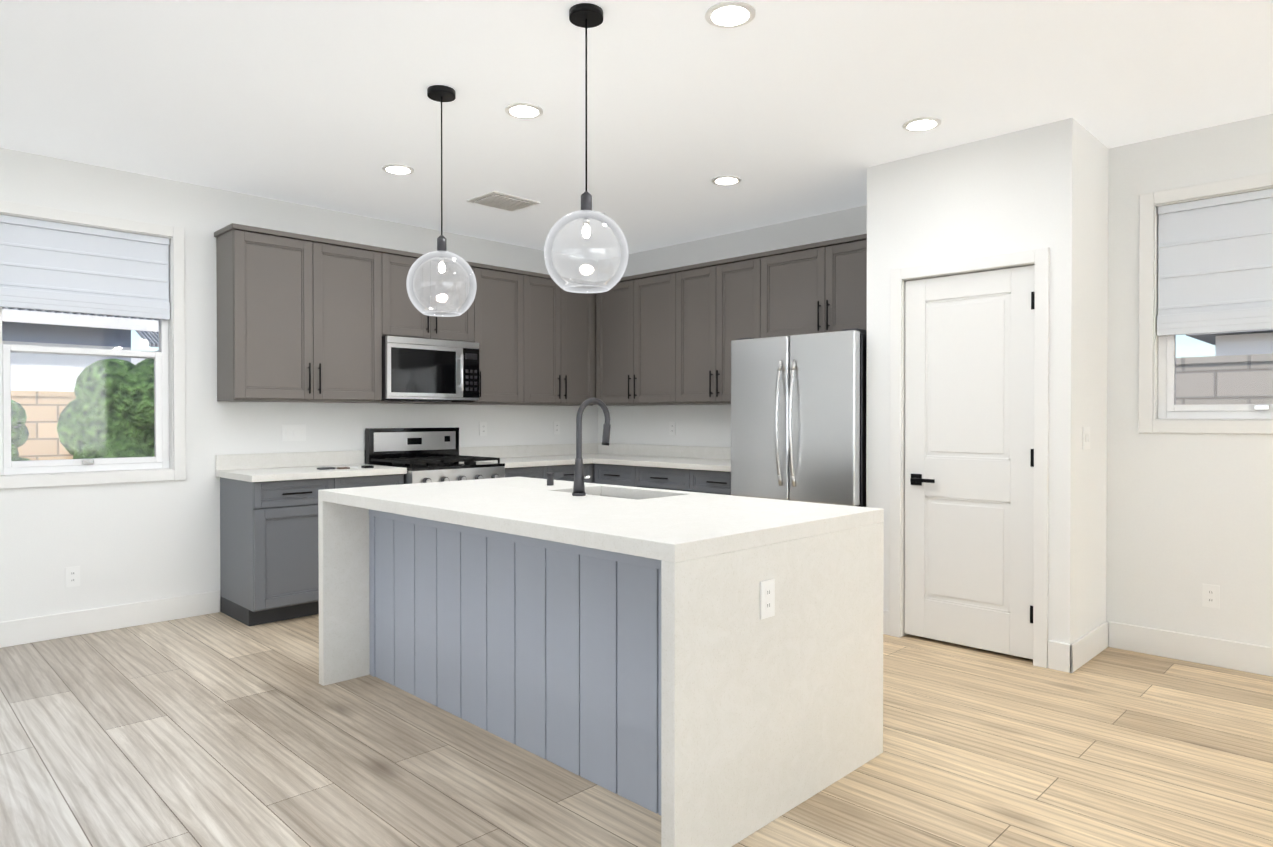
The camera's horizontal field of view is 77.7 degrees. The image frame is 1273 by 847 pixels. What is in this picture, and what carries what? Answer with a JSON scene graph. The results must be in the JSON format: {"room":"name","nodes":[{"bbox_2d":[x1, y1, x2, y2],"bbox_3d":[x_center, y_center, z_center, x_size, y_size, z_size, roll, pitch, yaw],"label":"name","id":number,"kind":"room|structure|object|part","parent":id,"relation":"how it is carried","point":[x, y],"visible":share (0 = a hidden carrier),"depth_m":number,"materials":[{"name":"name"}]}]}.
{"room":"kitchen","nodes":[
{"label":"kitchen","id":0,"kind":"room"},
{"bbox_2d":[0,147,597,621],"bbox_3d":[-5.001,-0.128,2.873,0.150,2.725,13.300,0,1,45],"label":"wall","id":1,"kind":"structure","parent":0,"point":[122,543],"depth_m":4.98,"materials":[{"name":"paint"}]},
{"bbox_2d":[65,566,79,587],"bbox_3d":[-3.238,0.880,4.541,0.008,0.115,0.070,0,1,45],"label":"outlet","id":2,"kind":"object","parent":1,"relation":"attached to","point":[72,576],"visible":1,"depth_m":4.54,"materials":[{"name":"white plastic"}]},
{"bbox_2d":[0,200,185,488],"bbox_3d":[-3.219,-0.430,4.632,0.141,1.570,1.000,0,1,45],"label":"window","id":3,"kind":"structure","parent":1,"relation":"in","point":[51,266],"depth_m":4.64,"materials":[{"name":"plastic"}]},
{"bbox_2d":[0,215,169,319],"bbox_3d":[-3.200,-0.892,4.608,0.043,0.500,0.846,0,1,45],"label":"shade","id":4,"kind":"object","parent":3,"relation":"attached to","point":[45,265],"depth_m":4.59,"materials":[{"name":"fabric"}]},
{"bbox_2d":[0,591,219,647],"bbox_3d":[-6.096,1.174,1.667,0.014,0.140,9.670,0,1,45],"label":"baseboard","id":5,"kind":"structure","parent":1,"relation":"attached to","point":[68,624],"depth_m":4.65,"materials":[{"name":"white wood"}]},
{"bbox_2d":[282,424,305,440],"bbox_3d":[-2.348,0.063,5.427,0.010,0.115,0.162,0,1,45],"label":"light switch","id":6,"kind":"object","parent":1,"relation":"attached to","point":[293,432],"visible":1,"depth_m":5.42,"materials":[{"name":"white plastic"}]},
{"bbox_2d":[214,223,393,402],"bbox_3d":[-2.216,-0.691,5.324,0.326,1.070,1.031,0,1,45],"label":"upper cabinet","id":7,"kind":"object","parent":1,"relation":"attached to","point":[306,319],"depth_m":5.13,"materials":[{"name":"grey wood"}]},
{"bbox_2d":[216,443,597,470],"bbox_3d":[-1.525,0.241,6.243,0.020,0.100,3.315,0,1,45],"label":"backsplash","id":8,"kind":"structure","parent":1,"relation":"attached to","point":[324,458],"depth_m":5.61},
{"bbox_2d":[394,249,477,342],"bbox_3d":[-1.626,-0.926,5.914,0.326,0.610,0.760,0,1,45],"label":"upper cabinet","id":9,"kind":"object","parent":1,"relation":"attached to","point":[410,322],"depth_m":5.80,"materials":[{"name":"grey wood"}]},
{"bbox_2d":[382,336,478,400],"bbox_3d":[-1.583,-0.394,5.875,0.445,0.437,0.754,0,1,45],"label":"over-the-range microwave","id":10,"kind":"object","parent":9,"relation":"attached to","point":[421,369],"visible":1,"depth_m":5.72,"materials":[{"name":"silver metal"}]},
{"bbox_2d":[479,422,486,435],"bbox_3d":[-1.263,0.044,6.519,0.008,0.115,0.070,0,1,45],"label":"outlet","id":11,"kind":"object","parent":1,"relation":"attached to","point":[482,428],"visible":1,"depth_m":6.52,"materials":[{"name":"white plastic"}]},
{"bbox_2d":[442,263,525,404],"bbox_3d":[-1.193,-0.700,6.352,0.326,1.070,0.589,0,1,45],"label":"upper cabinet","id":12,"kind":"object","parent":1,"relation":"attached to","point":[497,286],"depth_m":6.23,"materials":[{"name":"grey wood"}]},
{"bbox_2d":[518,270,593,405],"bbox_3d":[-0.744,-0.703,6.758,0.390,1.070,0.859,0,1,45],"label":"upper cabinet","id":13,"kind":"object","parent":1,"relation":"attached to","point":[556,325],"depth_m":6.63,"materials":[{"name":"grey wood"}]},
{"bbox_2d":[554,421,559,433],"bbox_3d":[-0.713,0.040,7.072,0.008,0.115,0.070,0,1,45],"label":"outlet","id":14,"kind":"object","parent":1,"relation":"attached to","point":[556,427],"visible":1,"depth_m":7.07,"materials":[{"name":"white plastic"}]},
{"bbox_2d":[0,612,1272,846],"bbox_3d":[0.369,1.328,-2.458,15.300,0.100,13.300,0,1,45],"label":"floor","id":15,"kind":"structure","parent":0,"point":[216,730],"depth_m":2.90,"materials":[{"name":"brown wood"}]},
{"bbox_2d":[220,475,403,625],"bbox_3d":[-2.129,0.777,5.229,0.600,0.875,0.969,0,1,45],"label":"base cabinet","id":16,"kind":"object","parent":15,"relation":"on","point":[269,555],"depth_m":4.84,"materials":[{"name":"grey wood"}]},
{"bbox_2d":[216,463,405,482],"bbox_3d":[-2.124,0.320,5.204,0.636,0.040,0.997,0,1,45],"label":"countertop","id":17,"kind":"structure","parent":16,"relation":"on","point":[340,470],"depth_m":5.02,"materials":[{"name":"white stone"}]},
{"bbox_2d":[365,427,504,483],"bbox_3d":[-1.456,0.623,5.785,0.740,1.175,0.754,0,1,45],"label":"range","id":18,"kind":"object","parent":15,"relation":"on","point":[424,455],"visible":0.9,"depth_m":5.79,"materials":[{"name":"silver metal"}]},
{"bbox_2d":[505,463,585,481],"bbox_3d":[-0.914,0.767,6.450,0.600,0.875,0.935,0,1,45],"label":"base cabinet","id":19,"kind":"object","parent":15,"relation":"on","point":[560,473],"depth_m":6.21,"materials":[{"name":"grey wood"}]},
{"bbox_2d":[586,463,641,486],"bbox_3d":[0.014,0.766,6.577,0.575,0.875,0.676,0,1,45],"label":"base cabinet","id":20,"kind":"object","parent":15,"relation":"on","point":[622,474],"depth_m":6.39,"materials":[{"name":"grey wood"}]},
{"bbox_2d":[477,455,613,466],"bbox_3d":[-0.685,0.308,6.650,0.636,0.040,1.553,0,1,45],"label":"countertop","id":21,"kind":"structure","parent":20,"relation":"on","point":[519,460],"depth_m":6.37,"materials":[{"name":"white stone"}]},
{"bbox_2d":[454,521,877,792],"bbox_3d":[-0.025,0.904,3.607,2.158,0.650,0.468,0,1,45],"label":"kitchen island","id":22,"kind":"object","parent":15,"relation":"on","point":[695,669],"depth_m":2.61,"materials":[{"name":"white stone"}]},
{"bbox_2d":[546,398,610,495],"bbox_3d":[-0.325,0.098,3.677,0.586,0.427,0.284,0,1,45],"label":"faucet","id":23,"kind":"object","parent":22,"relation":"on","point":[579,485],"visible":1,"depth_m":3.44,"materials":[{"name":"black metal"}]},
{"bbox_2d":[642,467,730,494],"bbox_3d":[0.601,0.770,6.046,1.125,0.875,0.600,0,1,45],"label":"base cabinet","id":24,"kind":"object","parent":15,"relation":"on","point":[667,478],"depth_m":5.84,"materials":[{"name":"grey wood"}]},
{"bbox_2d":[594,455,730,470],"bbox_3d":[0.427,0.312,6.191,1.590,0.040,0.635,0,1,45],"label":"countertop","id":25,"kind":"structure","parent":24,"relation":"on","point":[642,460],"depth_m":6.09,"materials":[{"name":"white stone"}]},
{"bbox_2d":[731,328,866,506],"bbox_3d":[1.215,0.325,5.196,0.920,1.780,0.903,0,1,45],"label":"fridge","id":26,"kind":"object","parent":15,"relation":"on","point":[798,417],"visible":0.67,"depth_m":4.85,"materials":[{"name":"silver metal"}]},
{"bbox_3d":[0.922,0.099,4.900,0.766,0.989,0.072,0,1,45],"label":"handle","id":27,"kind":"part","parent":26,"relation":"part of","materials":[{"name":"silver metal"}]},
{"bbox_2d":[0,0,1272,259],"bbox_3d":[0.369,-1.497,-2.482,15.300,0.100,13.300,0,1,45],"label":"ceiling","id":28,"kind":"structure","parent":0,"point":[786,110],"depth_m":3.59,"materials":[{"name":"paint"}]},
{"bbox_2d":[382,164,413,174],"bbox_3d":[-1.410,-1.501,4.677,0.184,0.009,0.184,0,1,45],"label":"recessed light","id":29,"kind":"object","parent":28,"relation":"in","point":[397,169],"visible":0.98,"depth_m":4.66,"materials":[{"name":"white plastic"}]},
{"bbox_2d":[406,85,476,316],"bbox_3d":[-0.877,-0.993,3.558,0.308,1.005,0.308,0,1,45],"label":"pendant light","id":30,"kind":"object","parent":28,"relation":"hanging from","point":[440,93],"visible":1,"depth_m":3.52,"materials":[{"name":"clear glass"}]},
{"bbox_3d":[-0.877,-0.633,3.562,0.308,0.283,0.308,0,1,45],"label":"globe","id":31,"kind":"part","parent":30,"relation":"part of","materials":[{"name":"clear glass"}]},
{"bbox_3d":[-0.877,-1.111,3.558,0.124,0.769,0.124,0,1,45],"label":"cord","id":32,"kind":"part","parent":30,"relation":"part of","materials":[{"name":"black metal"}]},
{"bbox_2d":[467,191,539,211],"bbox_3d":[-0.902,-1.502,5.372,0.320,0.017,0.380,0,1,45],"label":"ceiling vent","id":33,"kind":"object","parent":28,"relation":"in","point":[502,201],"visible":1,"depth_m":5.33,"materials":[{"name":"grey metal"}]},
{"bbox_2d":[505,103,542,118],"bbox_3d":[-0.538,-1.493,3.781,0.184,0.009,0.184,0,1,45],"label":"recessed light","id":34,"kind":"object","parent":28,"relation":"in","point":[524,110],"visible":0.98,"depth_m":3.77,"materials":[{"name":"white plastic"}]},
{"bbox_2d":[544,3,628,292],"bbox_3d":[-0.182,-0.988,2.867,0.308,1.005,0.308,0,1,45],"label":"pendant light","id":35,"kind":"object","parent":28,"relation":"hanging from","point":[585,15],"visible":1,"depth_m":2.83,"materials":[{"name":"clear glass"}]},
{"bbox_3d":[-0.182,-0.627,2.870,0.308,0.283,0.308,0,1,45],"label":"globe","id":36,"kind":"part","parent":35,"relation":"part of","materials":[{"name":"clear glass"}]},
{"bbox_3d":[-0.182,-1.105,2.866,0.124,0.769,0.124,0,1,45],"label":"cord","id":37,"kind":"part","parent":35,"relation":"part of","materials":[{"name":"black metal"}]},
{"bbox_2d":[711,176,740,185],"bbox_3d":[0.555,-1.503,4.894,0.184,0.009,0.184,0,1,45],"label":"recessed light","id":38,"kind":"object","parent":28,"relation":"in","point":[726,180],"visible":1,"depth_m":4.87,"materials":[{"name":"white plastic"}]},
{"bbox_2d":[705,1,755,28],"bbox_3d":[0.341,-1.486,2.879,0.184,0.009,0.184,0,1,45],"label":"recessed light","id":39,"kind":"object","parent":28,"relation":"in","point":[729,14],"visible":1,"depth_m":2.87,"materials":[{"name":"white plastic"}]},
{"bbox_2d":[902,117,941,131],"bbox_3d":[1.427,-1.495,3.956,0.184,0.009,0.184,0,1,45],"label":"recessed light","id":40,"kind":"object","parent":28,"relation":"in","point":[921,124],"visible":0.98,"depth_m":3.94,"materials":[{"name":"white plastic"}]},
{"bbox_2d":[598,114,1272,647],"bbox_3d":[5.017,-0.122,2.095,15.150,2.725,0.270,0,1,45],"label":"wall","id":41,"kind":"structure","parent":0,"point":[1190,516],"depth_m":4.17,"materials":[{"name":"paint"}]},
{"bbox_2d":[594,267,681,405],"bbox_3d":[0.081,-0.702,6.699,1.030,1.070,0.390,0,1,45],"label":"upper cabinet","id":42,"kind":"object","parent":41,"relation":"attached to","point":[638,321],"depth_m":6.57,"materials":[{"name":"grey wood"}]},
{"bbox_2d":[598,443,730,458],"bbox_3d":[0.426,0.238,6.625,2.206,0.100,0.020,0,1,45],"label":"backsplash","id":43,"kind":"structure","parent":41,"relation":"attached to","point":[613,448],"depth_m":6.77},
{"bbox_2d":[669,422,675,434],"bbox_3d":[0.307,0.042,6.756,0.070,0.115,0.008,0,1,45],"label":"outlet","id":44,"kind":"object","parent":41,"relation":"attached to","point":[672,428],"visible":1,"depth_m":6.75,"materials":[{"name":"white plastic"}]},
{"bbox_2d":[678,252,765,404],"bbox_3d":[0.717,-0.698,6.112,0.941,1.070,0.326,0,1,45],"label":"upper cabinet","id":45,"kind":"object","parent":41,"relation":"attached to","point":[724,300],"depth_m":5.99,"materials":[{"name":"grey wood"}]},
{"bbox_2d":[766,234,866,337],"bbox_3d":[1.385,-0.907,5.446,1.064,0.640,0.326,0,1,45],"label":"upper cabinet","id":46,"kind":"object","parent":41,"relation":"attached to","point":[819,287],"depth_m":5.37,"materials":[{"name":"grey wood"}]},
{"bbox_2d":[1112,622,1272,676],"bbox_3d":[6.365,1.183,0.562,10.700,0.140,0.018,0,1,45],"label":"baseboard","id":47,"kind":"structure","parent":41,"relation":"attached to","point":[1251,658],"depth_m":4.05,"materials":[{"name":"white wood"}]},
{"bbox_2d":[1138,172,1272,433],"bbox_3d":[3.087,-0.582,3.898,1.025,1.265,0.141,0,1,45],"label":"window","id":48,"kind":"structure","parent":41,"relation":"in","point":[1215,265],"depth_m":4.05,"materials":[{"name":"plastic"}]},
{"bbox_2d":[1157,188,1272,335],"bbox_3d":[3.068,-0.801,3.877,0.871,0.680,0.043,0,1,45],"label":"shade","id":49,"kind":"object","parent":48,"relation":"attached to","point":[1215,255],"depth_m":4.00,"materials":[{"name":"fabric"}]},
{"bbox_2d":[1202,584,1219,608],"bbox_3d":[2.909,0.875,4.005,0.070,0.115,0.008,0,1,45],"label":"outlet","id":50,"kind":"object","parent":41,"relation":"attached to","point":[1210,596],"visible":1,"depth_m":4.00,"materials":[{"name":"white plastic"}]},
{"bbox_2d":[866,118,1108,643],"bbox_3d":[2.009,-0.142,4.537,1.100,2.725,0.748,0,1,45],"label":"wall","id":51,"kind":"structure","parent":0,"point":[1041,186],"depth_m":4.13,"materials":[{"name":"paint"}]},
{"bbox_2d":[889,247,1049,667],"bbox_3d":[1.801,0.170,4.291,0.844,2.104,0.137,0,1,45],"label":"door frame","id":52,"kind":"structure","parent":51,"relation":"attached to","point":[1039,258],"depth_m":4.14,"materials":[{"name":"white wood"}]},
{"bbox_2d":[904,265,1034,658],"bbox_3d":[1.791,0.198,4.282,0.696,2.010,0.035,0,1,45],"label":"pantry door","id":53,"kind":"structure","parent":51,"relation":"in","point":[969,428],"depth_m":4.25,"materials":[{"name":"white wood"}]},
{"bbox_2d":[910,292,1034,622],"bbox_3d":[1.773,0.173,4.237,0.656,1.690,0.054,0,1,45],"label":"door hardware","id":54,"kind":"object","parent":53,"relation":"attached to","point":[916,479],"depth_m":4.04,"materials":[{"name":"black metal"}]},
{"bbox_2d":[1082,427,1089,449],"bbox_3d":[2.308,0.074,4.052,0.010,0.115,0.116,0,1,45],"label":"light switch","id":55,"kind":"object","parent":51,"relation":"attached to","point":[1085,437],"visible":1,"depth_m":4.03,"materials":[{"name":"white plastic"}]},
{"bbox_2d":[1060,621,1111,672],"bbox_3d":[2.341,1.154,4.096,0.028,0.140,0.604,0,1,45],"label":"baseboard","id":56,"kind":"structure","parent":51,"relation":"attached to","point":[1090,645],"depth_m":4.02,"materials":[{"name":"white wood"}]},
{"label":"outside","id":57,"kind":"structure","parent":0,"visible":0},
{"bbox_3d":[-0.363,1.546,7.442,90.000,0.100,90.000,0,1,45],"label":"yard","id":58,"kind":"structure","parent":57,"visible":0},
{"bbox_2d":[11,399,29,460],"bbox_3d":[-5.346,0.642,6.736,0.477,1.720,0.448,0,1,45],"label":"tree","id":59,"kind":"object","parent":58,"relation":"on","point":[18,434],"depth_m":6.69,"materials":[{"name":"green plant"}]},
{"bbox_2d":[11,391,75,459],"bbox_3d":[-9.272,0.569,7.128,0.240,1.860,37.000,0,1,45],"label":"wall","id":60,"kind":"structure","parent":58,"relation":"on","point":[52,405],"depth_m":9.29,"materials":[{"name":"beige brick"}]},
{"bbox_2d":[2,307,158,391],"bbox_3d":[-15.253,-0.895,9.470,8.900,4.750,14.700,0,1,45],"label":"house","id":61,"kind":"structure","parent":58,"relation":"on","point":[58,323],"depth_m":10.96,"materials":[{"name":"paint"}]},
{"bbox_2d":[57,358,153,458],"bbox_3d":[-5.116,0.388,8.283,1.063,2.204,1.510,0,1,45],"label":"bush","id":62,"kind":"object","parent":58,"relation":"on","point":[116,422],"depth_m":7.86,"materials":[{"name":"green plant"}]},
{"bbox_2d":[131,330,158,364],"bbox_3d":[-13.147,-1.537,29.659,10.500,5.700,11.500,0,1,45],"label":"house","id":63,"kind":"structure","parent":58,"relation":"on","point":[151,337],"depth_m":22.50,"materials":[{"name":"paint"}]},
{"bbox_2d":[1175,353,1272,404],"bbox_3d":[6.221,0.519,4.126,26.000,2.010,0.240,0,1,45],"label":"wall","id":64,"kind":"structure","parent":58,"relation":"on","point":[1194,384],"depth_m":5.84,"materials":[{"name":"beige brick"}]},
{"bbox_2d":[1186,329,1272,355],"bbox_3d":[19.489,-1.312,14.468,13.800,5.500,11.000,0,1,45],"label":"house","id":65,"kind":"structure","parent":58,"relation":"on","point":[1258,337],"depth_m":15.25,"materials":[{"name":"paint"}]}
]}

